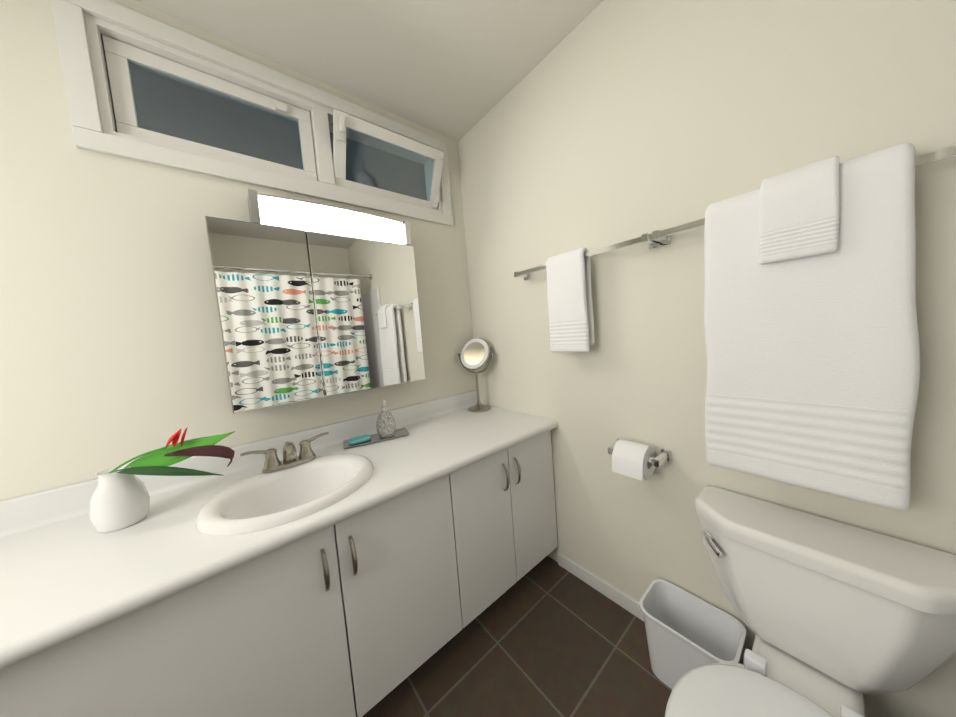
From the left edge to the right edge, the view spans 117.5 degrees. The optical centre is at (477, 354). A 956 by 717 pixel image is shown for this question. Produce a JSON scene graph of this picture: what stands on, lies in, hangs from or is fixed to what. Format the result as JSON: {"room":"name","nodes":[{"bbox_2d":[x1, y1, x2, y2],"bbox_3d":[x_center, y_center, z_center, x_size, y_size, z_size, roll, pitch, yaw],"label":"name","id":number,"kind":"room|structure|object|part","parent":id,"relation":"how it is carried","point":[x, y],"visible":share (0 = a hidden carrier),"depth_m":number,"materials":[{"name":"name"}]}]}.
{"room":"bathroom","nodes":[
{"label":"bathroom","id":0,"kind":"room"},
{"bbox_2d":[0,0,476,500],"bbox_3d":[-1.061,0.130,1.020,2.600,2.300,0.120,-8,5,-39],"label":"wall","id":1,"kind":"structure","parent":0,"point":[111,349],"depth_m":0.89,"materials":[{"name":"beige paint"}]},
{"bbox_2d":[0,390,476,537],"bbox_3d":[-0.881,0.381,1.071,2.308,0.089,0.028,-8,5,-39],"label":"backsplash","id":2,"kind":"structure","parent":1,"relation":"attached to","point":[24,512],"depth_m":0.98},
{"bbox_2d":[205,216,425,413],"bbox_3d":[-0.605,-0.164,1.232,0.736,0.648,0.124,-8,5,-39],"label":"mirror","id":3,"kind":"object","parent":1,"relation":"attached to","point":[306,315],"visible":1,"depth_m":1.12,"materials":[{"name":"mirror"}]},
{"bbox_3d":[-0.742,-0.139,1.043,0.282,0.648,0.005,-8,5,-39],"label":"door glass","id":4,"kind":"part","parent":3,"relation":"part of","materials":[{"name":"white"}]},
{"bbox_3d":[-0.746,-0.140,1.047,0.280,0.646,0.007,-8,5,-39],"label":"door","id":5,"kind":"part","parent":3,"relation":"part of","materials":[{"name":"grey metal"}]},
{"bbox_3d":[-0.458,-0.178,1.275,0.452,0.648,0.005,-8,5,-39],"label":"door glass","id":6,"kind":"part","parent":3,"relation":"part of","materials":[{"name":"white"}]},
{"bbox_3d":[-0.461,-0.178,1.280,0.450,0.646,0.007,-8,5,-39],"label":"door","id":7,"kind":"part","parent":3,"relation":"part of","materials":[{"name":"grey metal"}]},
{"bbox_2d":[248,189,411,244],"bbox_3d":[-0.594,-0.568,1.258,0.625,0.114,0.091,-8,5,-39],"label":"sconce","id":8,"kind":"object","parent":1,"relation":"attached to","point":[274,210],"visible":0.81,"depth_m":1.18,"materials":[{"name":"white glass"}]},
{"bbox_3d":[-0.591,-0.617,1.246,0.565,0.006,0.070,-8,5,-39],"label":"rail","id":9,"kind":"part","parent":8,"relation":"part of","materials":[{"name":"white"}]},
{"bbox_2d":[84,0,458,158],"bbox_3d":[-1.153,-1.063,0.934,2.600,0.100,0.120,-8,5,-39],"label":"wall","id":10,"kind":"structure","parent":0,"point":[452,145],"depth_m":1.13,"materials":[{"name":"beige paint"}]},
{"bbox_2d":[51,0,452,225],"bbox_3d":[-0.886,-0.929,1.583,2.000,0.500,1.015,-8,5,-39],"label":"transom","id":11,"kind":"object","parent":10,"relation":"attached to","point":[161,104],"visible":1,"depth_m":1.14,"materials":[{"name":"white paint"}]},
{"bbox_3d":[-1.160,-0.832,0.842,0.055,0.345,0.018,-8,5,-39],"label":"casing","id":12,"kind":"part","parent":11,"relation":"part of","materials":[{"name":"white paint"}]},
{"bbox_3d":[-1.137,-0.840,0.930,0.046,0.209,0.030,-8,5,-39],"label":"sash frame","id":13,"kind":"part","parent":11,"relation":"part of","materials":[{"name":"white paint"}]},
{"bbox_3d":[-0.948,-0.994,1.083,0.564,0.046,0.030,-8,5,-39],"label":"sash frame","id":14,"kind":"part","parent":11,"relation":"part of","materials":[{"name":"white paint"}]},
{"bbox_3d":[-0.938,-0.867,1.093,0.472,0.209,0.006,-8,5,-39],"label":"sash glass","id":15,"kind":"part","parent":11,"relation":"part of","materials":[{"name":"glass"}]},
{"bbox_3d":[-0.928,-0.741,1.102,0.564,0.046,0.030,-8,5,-39],"label":"sash frame","id":16,"kind":"part","parent":11,"relation":"part of","materials":[{"name":"white paint"}]},
{"bbox_3d":[-0.688,-1.098,1.225,1.320,0.055,0.018,-8,5,-39],"label":"casing","id":17,"kind":"part","parent":11,"relation":"part of","materials":[{"name":"white paint"}]},
{"bbox_3d":[-0.657,-0.700,1.254,1.320,0.055,0.018,-8,5,-39],"label":"casing","id":18,"kind":"part","parent":11,"relation":"part of","materials":[{"name":"white paint"}]},
{"bbox_3d":[-0.739,-0.895,1.256,0.046,0.209,0.030,-8,5,-39],"label":"sash frame","id":19,"kind":"part","parent":11,"relation":"part of","materials":[{"name":"white paint"}]},
{"bbox_3d":[-0.607,-0.889,1.274,0.046,0.199,0.030,-8,29,-39],"label":"sash frame","id":20,"kind":"part","parent":11,"relation":"part of","materials":[{"name":"white paint"}]},
{"bbox_3d":[-0.573,-0.951,1.222,0.034,0.085,0.030,-8,29,-39],"label":"sash handle","id":21,"kind":"part","parent":11,"relation":"part of","materials":[{"name":"white paint"}]},
{"bbox_3d":[-0.442,-0.803,1.474,0.534,0.046,0.030,-8,29,-39],"label":"sash frame","id":22,"kind":"part","parent":11,"relation":"part of","materials":[{"name":"white paint"}]},
{"bbox_3d":[-0.396,-1.025,1.381,0.534,0.046,0.030,-8,29,-39],"label":"sash frame","id":23,"kind":"part","parent":11,"relation":"part of","materials":[{"name":"white paint"}]},
{"bbox_3d":[-0.419,-0.914,1.427,0.442,0.199,0.006,-8,29,-39],"label":"sash glass","id":24,"kind":"part","parent":11,"relation":"part of","materials":[{"name":"glass"}]},
{"bbox_3d":[-0.228,-0.853,1.592,0.034,0.085,0.030,-8,29,-39],"label":"sash handle","id":25,"kind":"part","parent":11,"relation":"part of","materials":[{"name":"white paint"}]},
{"bbox_3d":[-0.231,-0.940,1.581,0.046,0.199,0.030,-8,29,-39],"label":"sash frame","id":26,"kind":"part","parent":11,"relation":"part of","materials":[{"name":"white paint"}]},
{"bbox_3d":[-0.185,-0.965,1.637,0.055,0.345,0.018,-8,5,-39],"label":"casing","id":27,"kind":"part","parent":11,"relation":"part of","materials":[{"name":"white paint"}]},
{"bbox_2d":[135,0,603,141],"bbox_3d":[-0.326,-1.154,-0.095,2.840,0.100,2.760,-8,5,-39],"label":"ceiling","id":28,"kind":"structure","parent":0,"point":[457,70],"depth_m":1.11,"materials":[{"name":"white paint"}]},
{"bbox_2d":[362,556,671,716],"bbox_3d":[-0.137,1.280,0.081,2.840,0.205,2.760,-8,5,-39],"label":"floor","id":29,"kind":"structure","parent":0,"point":[547,636],"depth_m":1.02,"materials":[{"name":"tile"}]},
{"bbox_2d":[0,426,557,716],"bbox_3d":[-0.670,0.811,0.892,2.298,0.694,0.577,-8,5,-39],"label":"bathroom vanity","id":30,"kind":"object","parent":29,"relation":"on","point":[320,571],"depth_m":0.77,"materials":[{"name":"white laminate"}]},
{"bbox_3d":[-0.613,0.781,0.617,0.621,0.595,0.018,-8,5,-39],"label":"door","id":31,"kind":"part","parent":30,"relation":"part of","materials":[{"name":"white laminate"}]},
{"bbox_2d":[0,406,557,669],"bbox_3d":[-0.700,0.445,0.860,2.308,0.038,0.586,-8,5,-39],"label":"countertop","id":32,"kind":"structure","parent":30,"relation":"on","point":[61,580],"depth_m":0.68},
{"bbox_2d":[89,427,235,532],"bbox_3d":[-0.863,0.323,0.811,0.304,0.233,0.161,-8,5,-39],"label":"plant","id":33,"kind":"object","parent":32,"relation":"on","point":[120,499],"visible":1,"depth_m":0.78,"materials":[{"name":"green plant"}]},
{"bbox_3d":[-0.916,0.284,0.783,0.116,0.047,0.038,-8,5,-39],"label":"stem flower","id":34,"kind":"part","parent":33,"relation":"part of","materials":[{"name":"green plant"}]},
{"bbox_2d":[176,446,395,565],"bbox_3d":[-0.557,0.468,0.905,0.456,0.160,0.400,-8,5,-39],"label":"sink","id":35,"kind":"object","parent":32,"relation":"in","point":[234,509],"depth_m":0.89,"materials":[{"name":"white ceramic"}]},
{"bbox_2d":[240,430,331,473],"bbox_3d":[-0.640,0.343,0.990,0.262,0.090,0.142,-8,5,-39],"label":"faucet","id":36,"kind":"object","parent":32,"relation":"on","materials":[{"name":"silver metal"}]},
{"bbox_2d":[343,399,409,448],"bbox_3d":[-0.457,0.287,1.285,0.274,0.175,0.104,-6,5,-25],"label":"soap tray","id":37,"kind":"object","parent":32,"relation":"on","point":[386,426],"visible":1,"depth_m":1.27,"materials":[{"name":"grey metal"}]},
{"bbox_2d":[376,399,396,438],"bbox_3d":[-0.415,0.280,1.300,0.085,0.169,0.085,-8,5,-39],"label":"dispenser","id":38,"kind":"object","parent":37,"relation":"on","point":[385,424],"depth_m":1.28,"materials":[{"name":"silver glass"}]},
{"bbox_2d":[457,338,493,411],"bbox_3d":[-0.008,0.108,1.651,0.132,0.409,0.220,-8,5,-39],"label":"makeup mirror","id":39,"kind":"object","parent":32,"relation":"on","point":[475,353],"visible":1,"depth_m":1.64,"materials":[{"name":"silver metal"}]},
{"bbox_3d":[-0.021,-0.010,1.635,0.071,0.124,0.128,-8,5,-39],"label":"glass","id":40,"kind":"part","parent":39,"relation":"part of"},
{"bbox_3d":[-0.398,0.570,0.760,0.014,0.118,0.032,-8,5,-39],"label":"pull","id":41,"kind":"part","parent":30,"relation":"part of","materials":[{"name":"silver metal"}]},
{"bbox_3d":[-0.344,0.563,0.804,0.014,0.118,0.032,-8,5,-39],"label":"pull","id":42,"kind":"part","parent":30,"relation":"part of","materials":[{"name":"silver metal"}]},
{"bbox_3d":[-0.228,0.728,0.931,0.371,0.595,0.018,-8,5,-39],"label":"door","id":43,"kind":"part","parent":30,"relation":"part of","materials":[{"name":"white laminate"}]},
{"bbox_3d":[0.028,0.693,1.141,0.286,0.595,0.018,-8,5,-39],"label":"door","id":44,"kind":"part","parent":30,"relation":"part of","materials":[{"name":"white laminate"}]},
{"bbox_3d":[0.114,0.500,1.178,0.014,0.118,0.032,-8,5,-39],"label":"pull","id":45,"kind":"part","parent":30,"relation":"part of","materials":[{"name":"silver metal"}]},
{"bbox_3d":[0.168,0.493,1.222,0.014,0.118,0.032,-8,5,-39],"label":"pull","id":46,"kind":"part","parent":30,"relation":"part of","materials":[{"name":"silver metal"}]},
{"bbox_3d":[0.253,0.662,1.324,0.290,0.595,0.018,-8,5,-39],"label":"door","id":47,"kind":"part","parent":30,"relation":"part of","materials":[{"name":"white laminate"}]},
{"bbox_2d":[639,579,745,688],"bbox_3d":[0.677,0.938,0.927,0.182,0.228,0.252,-8,5,-39],"label":"waste bin","id":48,"kind":"object","parent":29,"relation":"on","point":[686,631],"visible":0.73,"depth_m":0.94,"materials":[{"name":"white plastic"}]},
{"bbox_2d":[665,485,955,716],"bbox_3d":[0.623,0.763,0.558,0.704,0.638,0.456,-8,5,-39],"label":"toilet","id":49,"kind":"object","parent":29,"relation":"on","point":[839,619],"visible":1,"depth_m":0.64,"materials":[{"name":"white ceramic"}]},
{"bbox_3d":[0.636,0.510,0.787,0.063,0.039,0.055,-8,5,-39],"label":"lever","id":50,"kind":"part","parent":49,"relation":"part of","materials":[{"name":"silver metal"}]},
{"bbox_3d":[0.533,0.772,0.495,0.457,0.026,0.374,-8,5,-39],"label":"seat lid","id":51,"kind":"part","parent":49,"relation":"part of","materials":[{"name":"white plastic"}]},
{"bbox_3d":[0.798,0.442,0.699,0.190,0.047,0.456,-8,5,-39],"label":"tank lid","id":52,"kind":"part","parent":49,"relation":"part of","materials":[{"name":"white ceramic"}]},
{"bbox_2d":[458,0,955,716],"bbox_3d":[0.819,-0.054,0.850,0.120,2.400,2.760,-8,5,-39],"label":"wall","id":53,"kind":"structure","parent":0,"point":[606,122],"depth_m":0.95,"materials":[{"name":"beige paint"}]},
{"bbox_2d":[558,552,643,620],"bbox_3d":[0.749,1.010,1.009,0.012,0.062,1.110,-8,5,-39],"label":"baseboard","id":54,"kind":"structure","parent":53,"relation":"attached to","point":[619,597],"depth_m":1.26,"materials":[{"name":"white paint"}]},
{"bbox_2d":[608,438,670,480],"bbox_3d":[0.559,0.367,1.035,0.136,0.113,0.184,-8,5,-39],"label":"toilet paper holder","id":55,"kind":"object","parent":53,"relation":"attached to","point":[638,461],"visible":0.98,"depth_m":1.00,"materials":[{"name":"white paper"}]},
{"bbox_3d":[0.624,0.354,0.988,0.090,0.040,0.028,-8,5,-39],"label":"post","id":56,"kind":"part","parent":55,"relation":"part of","materials":[{"name":"silver metal"}]},
{"bbox_2d":[514,143,955,510],"bbox_3d":[0.578,-0.062,0.946,0.128,0.750,1.185,-8,5,-39],"label":"towel rail","id":57,"kind":"object","parent":53,"relation":"attached to","point":[812,345],"visible":1,"depth_m":0.65,"materials":[{"name":"white fabric"}]},
{"bbox_3d":[0.207,-0.382,1.384,0.080,0.044,0.032,-8,5,-39],"label":"post","id":58,"kind":"part","parent":57,"relation":"part of","materials":[{"name":"silver metal"}]},
{"bbox_2d":[546,247,594,352],"bbox_3d":[0.366,-0.211,1.170,0.070,0.396,0.175,-8,5,-39],"label":"hand towel","id":59,"kind":"object","parent":57,"relation":"hanging from","point":[570,308],"depth_m":1.13,"materials":[{"name":"white fabric"}]},
{"bbox_3d":[0.562,-0.378,0.951,0.080,0.044,0.032,-8,5,-39],"label":"post","id":60,"kind":"part","parent":57,"relation":"part of","materials":[{"name":"silver metal"}]},
{"bbox_3d":[0.582,-0.378,0.926,0.080,0.044,0.032,-8,5,-39],"label":"post","id":61,"kind":"part","parent":57,"relation":"part of","materials":[{"name":"silver metal"}]},
{"bbox_2d":[704,143,920,510],"bbox_3d":[0.765,-0.050,0.706,0.094,0.732,0.340,-8,5,-39],"label":"bath towel","id":62,"kind":"object","parent":57,"relation":"hanging from","point":[812,334],"depth_m":0.64,"materials":[{"name":"white fabric"}]}
]}

